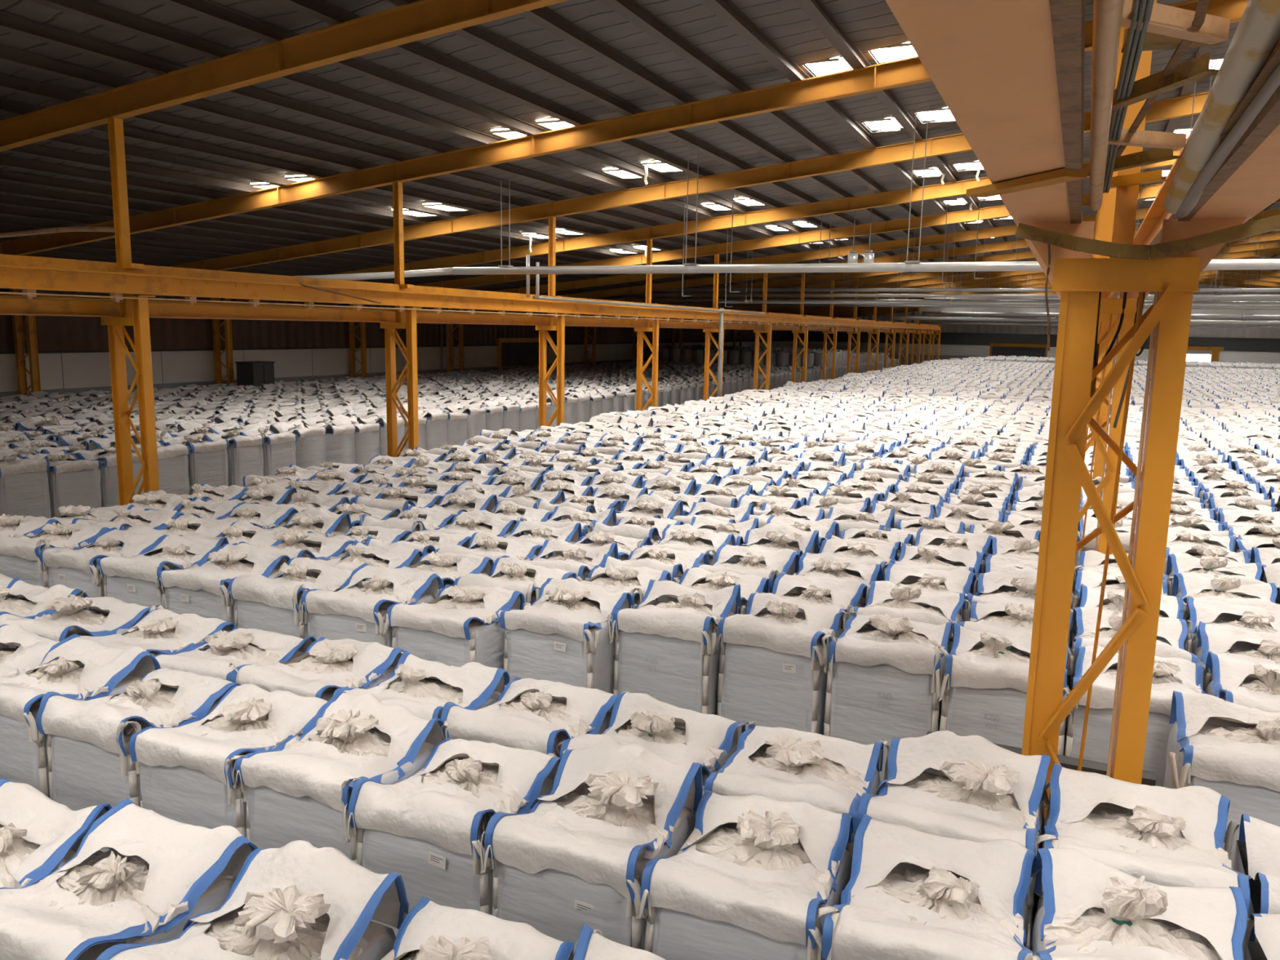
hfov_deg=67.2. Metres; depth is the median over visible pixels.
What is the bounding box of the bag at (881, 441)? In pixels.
[856,437,901,446]
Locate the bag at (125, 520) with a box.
[71,504,184,544]
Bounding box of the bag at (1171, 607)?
[1071,583,1192,642]
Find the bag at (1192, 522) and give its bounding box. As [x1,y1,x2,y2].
[1168,514,1235,552]
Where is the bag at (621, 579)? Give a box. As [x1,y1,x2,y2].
[580,564,671,606]
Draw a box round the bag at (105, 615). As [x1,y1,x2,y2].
[0,594,158,661]
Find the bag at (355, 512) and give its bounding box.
[335,502,401,535]
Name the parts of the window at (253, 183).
glowing panel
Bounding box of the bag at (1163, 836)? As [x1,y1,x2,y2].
[1034,762,1250,914]
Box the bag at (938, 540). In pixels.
[900,527,992,574]
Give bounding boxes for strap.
[1014,213,1279,259]
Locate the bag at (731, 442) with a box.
[702,438,753,448]
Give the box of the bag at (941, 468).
[906,459,964,486]
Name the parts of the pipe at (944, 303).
hanger rod, hanger rod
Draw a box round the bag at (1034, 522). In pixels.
[1004,514,1041,530]
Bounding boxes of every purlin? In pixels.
[0,9,910,287]
[0,44,900,288]
[0,72,868,285]
[0,97,853,287]
[0,119,854,293]
[0,154,808,292]
[0,168,799,293]
[0,182,808,298]
[0,194,742,293]
[0,204,755,298]
[0,214,702,297]
[0,223,700,297]
[0,235,713,302]
[0,240,732,306]
[4,143,800,286]
[23,250,691,305]
[26,255,680,306]
[27,0,924,285]
[152,0,939,284]
[271,0,955,282]
[386,0,970,280]
[519,6,986,279]
[599,0,1001,277]
[698,0,1017,275]
[794,0,1032,274]
[1137,45,1213,209]
[1216,254,1279,281]
[1230,230,1278,253]
[1244,202,1279,222]
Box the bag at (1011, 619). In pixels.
[951,600,1074,684]
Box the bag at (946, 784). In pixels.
[856,729,1050,949]
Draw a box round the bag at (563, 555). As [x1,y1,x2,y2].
[520,539,618,582]
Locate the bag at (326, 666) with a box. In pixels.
[228,636,404,701]
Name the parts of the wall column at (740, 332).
leg, leg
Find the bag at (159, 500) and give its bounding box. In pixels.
[94,489,192,518]
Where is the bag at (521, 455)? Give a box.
[511,453,551,462]
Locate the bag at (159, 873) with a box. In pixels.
[0,798,257,959]
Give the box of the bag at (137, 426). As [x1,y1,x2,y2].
[112,423,171,433]
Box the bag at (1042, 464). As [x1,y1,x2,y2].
[1027,460,1046,467]
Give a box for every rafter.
[0,0,568,151]
[0,0,1248,255]
[74,91,1208,293]
[325,147,1182,280]
[333,183,1162,304]
[418,198,1279,307]
[485,208,1279,311]
[541,229,1279,313]
[587,232,1279,315]
[626,240,1279,316]
[717,248,1279,310]
[739,256,1279,311]
[753,272,1279,322]
[766,269,1279,313]
[786,269,1279,315]
[819,276,1279,316]
[832,280,1279,318]
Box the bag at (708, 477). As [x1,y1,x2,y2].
[664,469,719,495]
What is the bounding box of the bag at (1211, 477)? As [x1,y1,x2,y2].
[1189,470,1252,485]
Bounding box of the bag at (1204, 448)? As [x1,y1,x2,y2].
[1177,444,1214,451]
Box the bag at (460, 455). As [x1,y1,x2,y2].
[431,448,486,465]
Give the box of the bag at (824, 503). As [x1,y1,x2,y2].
[790,495,868,520]
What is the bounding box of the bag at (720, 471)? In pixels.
[685,464,735,480]
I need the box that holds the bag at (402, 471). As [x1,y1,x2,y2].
[389,466,448,481]
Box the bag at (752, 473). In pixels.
[722,465,788,486]
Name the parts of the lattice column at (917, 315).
leg, leg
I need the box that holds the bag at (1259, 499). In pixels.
[1202,489,1275,508]
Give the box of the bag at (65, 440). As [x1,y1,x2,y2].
[55,432,115,450]
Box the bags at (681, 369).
[276,344,1279,410]
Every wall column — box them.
[9,288,40,395]
[210,297,234,385]
[348,303,367,377]
[448,308,463,372]
[583,314,595,364]
[632,316,644,362]
[671,318,682,346]
[704,332,714,346]
[733,320,742,346]
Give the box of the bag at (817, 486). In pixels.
[764,476,831,496]
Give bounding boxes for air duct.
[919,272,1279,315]
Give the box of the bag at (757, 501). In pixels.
[726,493,801,515]
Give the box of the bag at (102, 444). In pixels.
[88,438,140,450]
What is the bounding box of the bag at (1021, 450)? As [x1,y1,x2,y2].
[982,444,1030,464]
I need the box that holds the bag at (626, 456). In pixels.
[604,450,663,468]
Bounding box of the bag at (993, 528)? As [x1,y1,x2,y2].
[960,519,1040,546]
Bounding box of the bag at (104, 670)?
[0,633,160,798]
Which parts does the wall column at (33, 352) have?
leg, leg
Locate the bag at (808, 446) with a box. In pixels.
[787,440,839,452]
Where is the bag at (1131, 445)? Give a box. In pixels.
[1124,441,1144,449]
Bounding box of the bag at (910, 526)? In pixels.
[886,516,964,546]
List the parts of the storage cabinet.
lid, door, door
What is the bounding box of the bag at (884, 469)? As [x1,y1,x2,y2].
[852,458,910,481]
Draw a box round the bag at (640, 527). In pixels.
[589,515,684,545]
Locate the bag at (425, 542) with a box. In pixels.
[364,530,475,564]
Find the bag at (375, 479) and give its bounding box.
[341,472,413,493]
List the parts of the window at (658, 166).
glowing panel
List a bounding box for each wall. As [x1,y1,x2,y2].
[0,288,789,351]
[0,340,788,391]
[0,358,645,397]
[788,330,1279,351]
[788,341,1279,364]
[789,281,1279,338]
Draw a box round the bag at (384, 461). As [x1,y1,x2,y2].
[349,454,416,469]
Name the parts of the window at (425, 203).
glowing panel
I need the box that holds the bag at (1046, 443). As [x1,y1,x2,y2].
[1033,441,1048,447]
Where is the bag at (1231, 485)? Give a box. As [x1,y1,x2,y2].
[1199,480,1267,501]
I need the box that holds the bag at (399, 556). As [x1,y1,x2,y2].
[309,539,423,570]
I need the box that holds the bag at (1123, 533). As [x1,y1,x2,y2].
[1071,516,1136,594]
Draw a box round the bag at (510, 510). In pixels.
[471,501,555,537]
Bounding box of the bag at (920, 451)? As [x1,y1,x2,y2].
[884,445,933,459]
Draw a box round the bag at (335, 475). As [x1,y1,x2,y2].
[302,468,368,484]
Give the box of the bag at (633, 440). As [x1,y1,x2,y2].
[587,433,643,447]
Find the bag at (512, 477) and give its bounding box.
[465,470,543,491]
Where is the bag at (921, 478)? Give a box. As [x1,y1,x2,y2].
[897,471,959,494]
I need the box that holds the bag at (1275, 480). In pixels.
[1250,473,1279,488]
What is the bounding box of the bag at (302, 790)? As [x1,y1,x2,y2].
[231,691,449,862]
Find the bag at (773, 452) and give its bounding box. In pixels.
[764,446,806,462]
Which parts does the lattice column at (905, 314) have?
leg, leg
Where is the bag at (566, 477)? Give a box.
[542,469,591,485]
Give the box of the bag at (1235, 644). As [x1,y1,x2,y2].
[1185,621,1279,679]
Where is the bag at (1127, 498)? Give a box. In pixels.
[1080,486,1134,506]
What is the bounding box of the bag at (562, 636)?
[499,577,636,693]
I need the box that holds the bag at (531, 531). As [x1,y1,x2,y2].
[503,520,582,558]
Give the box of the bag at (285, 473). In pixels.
[242,466,319,485]
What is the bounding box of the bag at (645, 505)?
[599,493,683,524]
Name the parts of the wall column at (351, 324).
leg, leg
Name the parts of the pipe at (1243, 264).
hanger rod, hanger rod, hanger rod, hanger rod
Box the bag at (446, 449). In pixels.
[414,444,475,462]
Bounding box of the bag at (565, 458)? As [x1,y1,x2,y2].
[551,452,597,466]
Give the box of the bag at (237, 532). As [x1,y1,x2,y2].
[182,520,282,547]
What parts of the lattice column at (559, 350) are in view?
leg, head plate, leg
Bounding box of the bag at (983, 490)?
[946,484,1013,511]
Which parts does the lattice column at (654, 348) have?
leg, head plate, leg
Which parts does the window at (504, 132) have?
glowing panel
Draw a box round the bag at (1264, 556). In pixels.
[1249,546,1279,578]
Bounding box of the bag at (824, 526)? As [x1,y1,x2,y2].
[766,514,839,553]
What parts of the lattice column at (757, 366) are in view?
leg, head plate, leg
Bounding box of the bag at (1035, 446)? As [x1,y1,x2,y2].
[1034,445,1048,448]
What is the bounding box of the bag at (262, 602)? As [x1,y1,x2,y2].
[226,557,364,639]
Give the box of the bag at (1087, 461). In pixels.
[1084,457,1131,475]
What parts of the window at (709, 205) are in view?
glowing panel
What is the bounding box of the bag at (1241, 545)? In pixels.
[1234,537,1279,563]
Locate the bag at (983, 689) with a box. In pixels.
[935,622,1074,755]
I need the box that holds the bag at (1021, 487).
[1017,483,1044,490]
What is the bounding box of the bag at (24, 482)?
[0,455,51,524]
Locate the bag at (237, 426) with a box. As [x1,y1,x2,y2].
[207,421,259,435]
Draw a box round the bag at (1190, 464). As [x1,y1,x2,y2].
[1178,457,1235,471]
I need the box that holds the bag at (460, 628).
[386,584,528,669]
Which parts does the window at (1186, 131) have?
glowing panel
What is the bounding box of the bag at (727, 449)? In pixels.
[710,445,762,452]
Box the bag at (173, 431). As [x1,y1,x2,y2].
[164,428,178,434]
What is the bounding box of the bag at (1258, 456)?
[1224,453,1262,462]
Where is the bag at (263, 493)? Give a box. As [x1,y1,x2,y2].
[204,482,297,504]
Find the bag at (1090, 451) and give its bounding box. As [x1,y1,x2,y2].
[1085,446,1126,454]
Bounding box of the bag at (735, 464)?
[692,457,753,474]
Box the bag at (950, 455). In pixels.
[928,447,974,463]
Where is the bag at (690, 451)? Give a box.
[672,444,724,459]
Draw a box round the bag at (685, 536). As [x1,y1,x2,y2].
[636,524,735,565]
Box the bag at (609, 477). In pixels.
[577,470,643,497]
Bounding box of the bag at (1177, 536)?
[1166,526,1235,553]
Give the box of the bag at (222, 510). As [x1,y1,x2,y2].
[144,497,239,528]
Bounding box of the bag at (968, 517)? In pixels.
[930,504,1003,532]
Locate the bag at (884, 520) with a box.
[827,506,894,537]
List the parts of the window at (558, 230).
glowing panel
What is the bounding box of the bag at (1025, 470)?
[1002,464,1045,489]
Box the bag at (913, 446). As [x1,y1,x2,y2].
[893,443,939,451]
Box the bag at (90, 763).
[35,668,240,852]
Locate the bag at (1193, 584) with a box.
[1171,572,1277,610]
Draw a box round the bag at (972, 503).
[935,492,1008,521]
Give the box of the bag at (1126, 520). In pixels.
[1076,508,1137,538]
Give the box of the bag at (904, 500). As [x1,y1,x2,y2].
[869,489,943,517]
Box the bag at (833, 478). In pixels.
[785,471,844,484]
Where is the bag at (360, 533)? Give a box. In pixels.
[307,525,413,548]
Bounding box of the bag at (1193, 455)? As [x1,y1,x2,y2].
[1176,450,1225,465]
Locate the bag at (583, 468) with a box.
[550,461,617,477]
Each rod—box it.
[299,284,381,303]
[681,196,691,296]
[724,228,732,306]
[729,191,739,292]
[819,214,822,262]
[828,215,836,259]
[899,253,906,299]
[912,228,919,273]
[942,196,951,283]
[973,197,980,278]
[1136,168,1143,232]
[1257,209,1266,257]
[1260,234,1266,279]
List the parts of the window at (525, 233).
glowing panel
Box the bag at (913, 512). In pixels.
[871,501,933,528]
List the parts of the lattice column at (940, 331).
leg, leg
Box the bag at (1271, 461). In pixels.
[1226,454,1279,469]
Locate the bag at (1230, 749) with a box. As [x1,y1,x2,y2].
[1163,690,1279,869]
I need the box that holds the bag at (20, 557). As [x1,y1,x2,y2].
[0,522,110,588]
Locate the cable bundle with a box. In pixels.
[1102,0,1154,193]
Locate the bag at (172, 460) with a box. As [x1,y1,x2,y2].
[131,440,190,494]
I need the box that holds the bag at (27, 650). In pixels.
[0,624,81,678]
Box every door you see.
[496,337,548,369]
[989,342,1047,357]
[1186,346,1223,362]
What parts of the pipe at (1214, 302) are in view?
hanger rod, hanger rod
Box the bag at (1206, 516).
[1169,504,1223,530]
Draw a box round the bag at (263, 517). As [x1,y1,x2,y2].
[198,501,298,528]
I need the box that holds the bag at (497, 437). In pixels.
[471,431,524,444]
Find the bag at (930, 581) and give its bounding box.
[884,562,976,621]
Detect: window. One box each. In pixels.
[250,180,280,188]
[284,172,316,182]
[391,206,437,216]
[422,200,468,211]
[490,127,524,139]
[521,231,557,238]
[536,116,573,130]
[555,227,584,235]
[602,167,642,178]
[609,248,637,253]
[633,244,661,250]
[641,160,682,172]
[701,202,730,210]
[733,196,764,205]
[765,225,788,231]
[793,220,817,226]
[803,57,849,76]
[840,56,853,69]
[862,117,900,132]
[869,42,917,63]
[892,116,902,128]
[912,167,940,177]
[916,106,955,122]
[942,198,965,204]
[954,160,983,170]
[965,220,981,222]
[977,195,1001,199]
[996,216,1012,219]
[1162,168,1170,176]
[1173,127,1192,137]
[1208,57,1224,69]
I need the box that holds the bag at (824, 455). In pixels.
[791,448,844,468]
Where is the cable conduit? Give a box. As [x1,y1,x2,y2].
[532,295,764,315]
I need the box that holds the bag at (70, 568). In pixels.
[40,527,164,610]
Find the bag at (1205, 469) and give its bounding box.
[1187,465,1239,476]
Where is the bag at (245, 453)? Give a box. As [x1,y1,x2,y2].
[201,431,263,486]
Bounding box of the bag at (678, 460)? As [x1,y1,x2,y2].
[646,452,705,469]
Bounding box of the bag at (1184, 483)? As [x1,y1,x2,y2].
[1173,475,1201,497]
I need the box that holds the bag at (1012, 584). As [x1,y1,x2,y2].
[962,565,1079,621]
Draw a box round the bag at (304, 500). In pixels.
[252,489,350,526]
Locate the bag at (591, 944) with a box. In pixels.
[573,923,665,959]
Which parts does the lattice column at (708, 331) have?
leg, head plate, leg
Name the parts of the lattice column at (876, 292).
leg, leg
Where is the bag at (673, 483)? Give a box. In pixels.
[641,474,696,501]
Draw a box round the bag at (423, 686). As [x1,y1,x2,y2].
[332,650,509,719]
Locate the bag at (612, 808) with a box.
[480,739,702,950]
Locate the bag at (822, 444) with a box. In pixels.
[815,440,846,451]
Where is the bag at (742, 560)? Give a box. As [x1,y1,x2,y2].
[694,542,799,593]
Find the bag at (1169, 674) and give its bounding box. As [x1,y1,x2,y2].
[1062,645,1213,786]
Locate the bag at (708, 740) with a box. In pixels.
[555,691,746,815]
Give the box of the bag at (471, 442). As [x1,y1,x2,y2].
[453,437,503,453]
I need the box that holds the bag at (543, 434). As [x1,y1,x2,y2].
[518,429,570,439]
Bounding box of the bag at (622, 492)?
[592,482,648,511]
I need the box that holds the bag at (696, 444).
[680,441,713,453]
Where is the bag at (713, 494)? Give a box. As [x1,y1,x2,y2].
[688,484,752,507]
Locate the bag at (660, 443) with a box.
[640,440,681,451]
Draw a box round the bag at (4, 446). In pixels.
[0,439,34,454]
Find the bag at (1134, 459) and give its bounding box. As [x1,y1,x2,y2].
[1129,454,1181,474]
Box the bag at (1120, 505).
[1079,501,1137,515]
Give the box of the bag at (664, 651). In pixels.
[607,579,746,728]
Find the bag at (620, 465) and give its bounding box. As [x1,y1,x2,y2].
[579,458,642,471]
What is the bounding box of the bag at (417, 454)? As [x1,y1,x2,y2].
[398,448,447,462]
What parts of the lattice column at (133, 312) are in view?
leg, head plate, leg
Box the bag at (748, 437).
[717,433,765,445]
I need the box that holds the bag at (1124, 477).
[1087,464,1131,483]
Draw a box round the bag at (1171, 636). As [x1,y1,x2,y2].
[1064,606,1198,755]
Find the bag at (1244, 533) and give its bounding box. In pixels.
[1227,524,1279,552]
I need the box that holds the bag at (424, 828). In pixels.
[343,737,560,937]
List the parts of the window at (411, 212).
glowing panel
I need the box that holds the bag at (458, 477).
[437,471,496,489]
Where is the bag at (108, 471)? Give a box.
[72,446,143,506]
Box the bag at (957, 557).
[883,542,981,595]
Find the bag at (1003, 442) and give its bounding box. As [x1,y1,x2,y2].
[990,439,1032,460]
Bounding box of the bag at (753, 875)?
[634,789,854,959]
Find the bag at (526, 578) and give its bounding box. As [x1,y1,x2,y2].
[451,557,576,606]
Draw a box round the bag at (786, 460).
[758,455,814,471]
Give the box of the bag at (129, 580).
[96,534,228,608]
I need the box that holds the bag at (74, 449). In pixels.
[40,444,91,461]
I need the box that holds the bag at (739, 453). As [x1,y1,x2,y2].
[710,446,767,462]
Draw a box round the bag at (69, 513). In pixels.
[48,505,133,524]
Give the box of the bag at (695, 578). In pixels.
[678,567,768,614]
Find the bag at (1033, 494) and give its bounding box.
[1013,484,1044,504]
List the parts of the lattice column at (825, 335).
leg, head plate, leg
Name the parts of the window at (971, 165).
glowing panel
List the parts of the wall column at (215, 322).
leg, leg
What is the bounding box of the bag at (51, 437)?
[31,431,85,447]
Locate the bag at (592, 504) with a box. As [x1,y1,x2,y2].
[535,494,622,520]
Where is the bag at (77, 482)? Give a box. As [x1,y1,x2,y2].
[22,453,101,518]
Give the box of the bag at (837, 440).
[817,436,856,444]
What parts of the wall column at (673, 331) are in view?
leg, leg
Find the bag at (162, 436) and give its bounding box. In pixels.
[131,430,185,446]
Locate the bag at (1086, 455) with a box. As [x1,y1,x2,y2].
[1084,453,1094,457]
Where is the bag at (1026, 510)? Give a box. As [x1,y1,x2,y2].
[1004,501,1043,518]
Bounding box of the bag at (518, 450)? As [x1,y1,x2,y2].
[497,443,538,454]
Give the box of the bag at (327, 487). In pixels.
[287,478,345,495]
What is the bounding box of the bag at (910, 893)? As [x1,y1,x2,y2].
[815,813,1036,959]
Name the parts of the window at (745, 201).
glowing panel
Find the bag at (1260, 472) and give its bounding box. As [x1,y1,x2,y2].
[1239,466,1279,481]
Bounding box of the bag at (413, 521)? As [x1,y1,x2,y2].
[359,509,455,540]
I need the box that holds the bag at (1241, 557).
[1164,545,1248,577]
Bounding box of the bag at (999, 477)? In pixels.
[961,469,1017,500]
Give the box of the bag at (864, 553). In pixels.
[818,538,897,581]
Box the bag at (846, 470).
[795,462,856,479]
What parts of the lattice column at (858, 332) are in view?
leg, head plate, leg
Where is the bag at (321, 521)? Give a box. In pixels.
[267,506,351,537]
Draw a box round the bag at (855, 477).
[841,472,902,493]
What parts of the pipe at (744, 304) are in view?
hanger rod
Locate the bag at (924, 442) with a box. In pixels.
[899,437,944,448]
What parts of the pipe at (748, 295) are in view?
hanger rod, hanger rod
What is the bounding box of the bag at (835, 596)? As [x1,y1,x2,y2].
[746,572,868,620]
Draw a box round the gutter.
[885,0,1084,299]
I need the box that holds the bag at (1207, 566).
[1165,553,1265,596]
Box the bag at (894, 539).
[821,528,913,561]
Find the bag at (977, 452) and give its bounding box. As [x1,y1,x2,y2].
[936,448,980,457]
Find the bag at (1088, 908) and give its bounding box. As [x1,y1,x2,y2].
[1024,847,1254,959]
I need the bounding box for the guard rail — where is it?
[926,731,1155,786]
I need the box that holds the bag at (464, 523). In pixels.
[420,511,519,548]
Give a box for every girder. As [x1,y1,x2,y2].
[0,253,940,329]
[0,297,933,333]
[1106,40,1279,297]
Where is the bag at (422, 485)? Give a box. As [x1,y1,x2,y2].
[378,475,457,494]
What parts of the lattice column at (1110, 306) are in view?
head plate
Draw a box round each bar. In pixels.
[965,168,1087,197]
[1112,292,1145,427]
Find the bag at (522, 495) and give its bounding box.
[497,484,564,513]
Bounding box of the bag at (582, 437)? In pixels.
[570,434,600,441]
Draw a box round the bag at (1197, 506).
[1170,496,1211,511]
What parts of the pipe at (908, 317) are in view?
hanger rod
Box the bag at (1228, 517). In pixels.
[1217,507,1279,530]
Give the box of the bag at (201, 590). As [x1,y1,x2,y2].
[155,542,290,626]
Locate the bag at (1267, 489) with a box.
[1258,484,1279,499]
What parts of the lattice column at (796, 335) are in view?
leg, head plate, leg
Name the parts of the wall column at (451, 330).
leg, leg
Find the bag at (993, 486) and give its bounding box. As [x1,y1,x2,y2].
[955,481,1013,505]
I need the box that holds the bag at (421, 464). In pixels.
[396,457,455,473]
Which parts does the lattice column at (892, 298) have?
leg, leg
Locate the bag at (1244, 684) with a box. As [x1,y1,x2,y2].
[1202,651,1279,712]
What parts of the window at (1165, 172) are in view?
glowing panel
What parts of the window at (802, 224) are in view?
glowing panel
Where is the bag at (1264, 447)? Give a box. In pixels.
[1255,444,1279,455]
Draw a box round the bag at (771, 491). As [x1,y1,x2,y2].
[746,484,815,506]
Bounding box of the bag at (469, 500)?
[407,488,497,515]
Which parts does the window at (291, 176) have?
glowing panel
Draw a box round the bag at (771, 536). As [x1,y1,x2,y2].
[728,522,818,574]
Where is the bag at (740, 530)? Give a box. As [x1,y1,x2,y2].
[690,515,758,546]
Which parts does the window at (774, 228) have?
glowing panel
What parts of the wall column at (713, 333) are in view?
leg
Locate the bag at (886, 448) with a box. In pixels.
[861,439,893,453]
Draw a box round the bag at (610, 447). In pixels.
[582,440,639,460]
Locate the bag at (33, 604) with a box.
[0,577,88,619]
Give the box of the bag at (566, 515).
[535,506,616,542]
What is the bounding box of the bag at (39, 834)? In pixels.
[0,777,111,888]
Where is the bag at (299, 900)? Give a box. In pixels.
[96,840,408,959]
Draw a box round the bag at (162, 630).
[78,604,235,656]
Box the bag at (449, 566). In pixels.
[386,551,493,599]
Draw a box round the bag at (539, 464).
[505,456,571,479]
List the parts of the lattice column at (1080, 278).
head plate, leg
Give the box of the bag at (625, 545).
[547,531,651,560]
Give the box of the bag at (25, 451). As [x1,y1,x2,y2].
[0,445,67,457]
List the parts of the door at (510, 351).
panel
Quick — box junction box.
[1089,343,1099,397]
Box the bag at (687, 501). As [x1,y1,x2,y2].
[626,489,706,515]
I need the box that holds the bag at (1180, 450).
[1176,444,1220,455]
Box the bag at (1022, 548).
[990,536,1075,587]
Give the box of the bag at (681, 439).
[662,434,714,445]
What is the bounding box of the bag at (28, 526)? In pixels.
[0,513,60,537]
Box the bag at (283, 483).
[215,476,291,488]
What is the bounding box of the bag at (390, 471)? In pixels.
[352,463,400,482]
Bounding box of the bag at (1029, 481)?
[1018,475,1045,488]
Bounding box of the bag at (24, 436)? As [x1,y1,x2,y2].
[0,431,50,444]
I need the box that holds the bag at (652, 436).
[640,431,675,441]
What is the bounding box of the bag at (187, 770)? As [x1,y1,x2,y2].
[128,684,328,872]
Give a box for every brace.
[1107,128,1186,149]
[1110,169,1166,188]
[1111,52,1218,111]
[1113,147,1180,171]
[1115,0,1209,157]
[1120,0,1230,44]
[1120,28,1222,53]
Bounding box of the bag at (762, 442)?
[742,437,794,451]
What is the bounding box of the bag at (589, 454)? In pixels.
[578,448,618,462]
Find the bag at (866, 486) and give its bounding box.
[837,480,891,501]
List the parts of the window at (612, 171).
glowing panel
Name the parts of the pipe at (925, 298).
hanger rod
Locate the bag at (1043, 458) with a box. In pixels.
[1026,455,1047,465]
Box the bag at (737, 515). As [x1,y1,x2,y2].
[670,502,753,524]
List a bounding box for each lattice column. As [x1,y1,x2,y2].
[100,117,159,506]
[380,182,421,457]
[535,217,567,428]
[634,239,661,411]
[702,253,727,400]
[753,272,773,390]
[791,273,810,382]
[822,280,837,379]
[846,285,862,373]
[866,291,881,371]
[884,297,896,368]
[897,297,909,366]
[911,306,922,364]
[921,315,932,362]
[931,315,942,360]
[1021,0,1247,823]
[1050,26,1150,571]
[1084,88,1119,479]
[1088,208,1106,446]
[1092,214,1096,257]
[1093,209,1098,328]
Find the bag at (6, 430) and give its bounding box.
[0,424,37,436]
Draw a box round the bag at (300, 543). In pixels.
[238,528,353,560]
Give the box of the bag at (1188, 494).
[1138,483,1203,502]
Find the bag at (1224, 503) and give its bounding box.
[1208,497,1275,520]
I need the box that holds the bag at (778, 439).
[768,435,807,448]
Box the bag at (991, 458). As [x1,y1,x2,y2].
[973,451,1024,471]
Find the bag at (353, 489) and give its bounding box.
[315,482,392,505]
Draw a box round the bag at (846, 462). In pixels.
[842,455,898,471]
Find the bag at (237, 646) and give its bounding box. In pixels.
[153,627,316,684]
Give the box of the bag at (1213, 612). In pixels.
[1183,595,1279,654]
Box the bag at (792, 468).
[752,461,802,479]
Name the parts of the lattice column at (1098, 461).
head plate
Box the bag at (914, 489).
[894,481,950,502]
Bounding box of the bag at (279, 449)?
[240,427,297,475]
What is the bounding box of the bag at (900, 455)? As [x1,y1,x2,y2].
[880,449,925,464]
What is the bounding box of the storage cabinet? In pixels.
[234,360,275,386]
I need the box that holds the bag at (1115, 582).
[1067,569,1168,685]
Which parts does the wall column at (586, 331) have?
leg, leg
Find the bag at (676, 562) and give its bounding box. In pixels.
[600,546,708,583]
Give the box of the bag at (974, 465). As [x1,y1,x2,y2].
[951,457,1000,476]
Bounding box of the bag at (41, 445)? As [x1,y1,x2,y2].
[8,440,71,453]
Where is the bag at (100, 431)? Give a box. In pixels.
[71,426,133,438]
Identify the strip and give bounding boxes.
[528,235,532,252]
[644,164,648,185]
[940,173,945,185]
[975,163,980,181]
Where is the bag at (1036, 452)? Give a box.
[1028,447,1047,460]
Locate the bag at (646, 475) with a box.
[620,469,664,482]
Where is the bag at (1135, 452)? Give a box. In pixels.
[1126,449,1178,464]
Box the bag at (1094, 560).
[1072,550,1173,595]
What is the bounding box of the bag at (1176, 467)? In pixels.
[1130,463,1187,481]
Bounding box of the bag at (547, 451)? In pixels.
[520,445,579,457]
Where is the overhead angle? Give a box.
[1218,43,1279,146]
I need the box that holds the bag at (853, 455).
[840,448,875,462]
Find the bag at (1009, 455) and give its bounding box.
[981,452,1026,464]
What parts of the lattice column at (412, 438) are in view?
leg, head plate, leg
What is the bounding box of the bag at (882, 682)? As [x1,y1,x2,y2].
[822,611,956,782]
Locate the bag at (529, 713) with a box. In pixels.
[440,677,617,757]
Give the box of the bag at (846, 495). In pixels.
[809,484,880,513]
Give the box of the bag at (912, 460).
[893,455,928,473]
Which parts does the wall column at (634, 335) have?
leg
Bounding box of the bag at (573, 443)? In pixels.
[544,435,601,456]
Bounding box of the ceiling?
[0,0,1279,298]
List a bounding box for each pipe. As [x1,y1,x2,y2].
[0,226,114,237]
[0,293,937,331]
[294,267,452,279]
[440,323,443,373]
[445,323,448,373]
[451,51,1279,275]
[526,254,529,297]
[535,262,539,297]
[623,244,1279,298]
[626,243,1279,304]
[656,248,1279,292]
[706,271,1279,310]
[717,224,1279,306]
[717,307,724,396]
[872,271,1279,307]
[875,257,1279,324]
[921,269,1279,318]
[921,270,1279,328]
[924,254,1279,301]
[1088,0,1124,210]
[1162,0,1279,214]
[1174,63,1279,217]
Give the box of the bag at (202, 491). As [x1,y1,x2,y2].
[166,482,251,509]
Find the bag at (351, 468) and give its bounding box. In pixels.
[288,461,359,473]
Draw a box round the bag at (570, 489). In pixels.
[536,479,594,498]
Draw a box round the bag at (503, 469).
[485,466,546,485]
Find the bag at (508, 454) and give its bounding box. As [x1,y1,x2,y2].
[474,447,515,459]
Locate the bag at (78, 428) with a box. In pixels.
[44,425,86,434]
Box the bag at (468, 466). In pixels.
[435,461,500,480]
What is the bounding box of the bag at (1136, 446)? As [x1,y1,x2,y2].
[1127,444,1139,449]
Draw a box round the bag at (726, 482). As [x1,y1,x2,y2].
[716,477,770,495]
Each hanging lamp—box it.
[847,210,857,262]
[863,208,874,262]
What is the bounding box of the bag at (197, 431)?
[172,426,228,442]
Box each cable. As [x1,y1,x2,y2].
[0,292,889,328]
[1044,244,1050,351]
[1093,292,1127,366]
[1132,293,1150,355]
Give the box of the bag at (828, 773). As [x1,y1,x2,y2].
[702,721,890,835]
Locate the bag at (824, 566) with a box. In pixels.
[793,551,882,607]
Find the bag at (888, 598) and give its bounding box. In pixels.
[847,581,970,649]
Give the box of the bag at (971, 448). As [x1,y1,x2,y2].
[942,444,984,457]
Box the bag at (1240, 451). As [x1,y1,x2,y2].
[1217,446,1269,457]
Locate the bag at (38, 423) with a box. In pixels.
[14,415,79,433]
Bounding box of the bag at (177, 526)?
[124,514,226,537]
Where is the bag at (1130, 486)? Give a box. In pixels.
[1092,475,1134,493]
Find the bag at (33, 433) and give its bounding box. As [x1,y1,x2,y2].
[8,431,44,438]

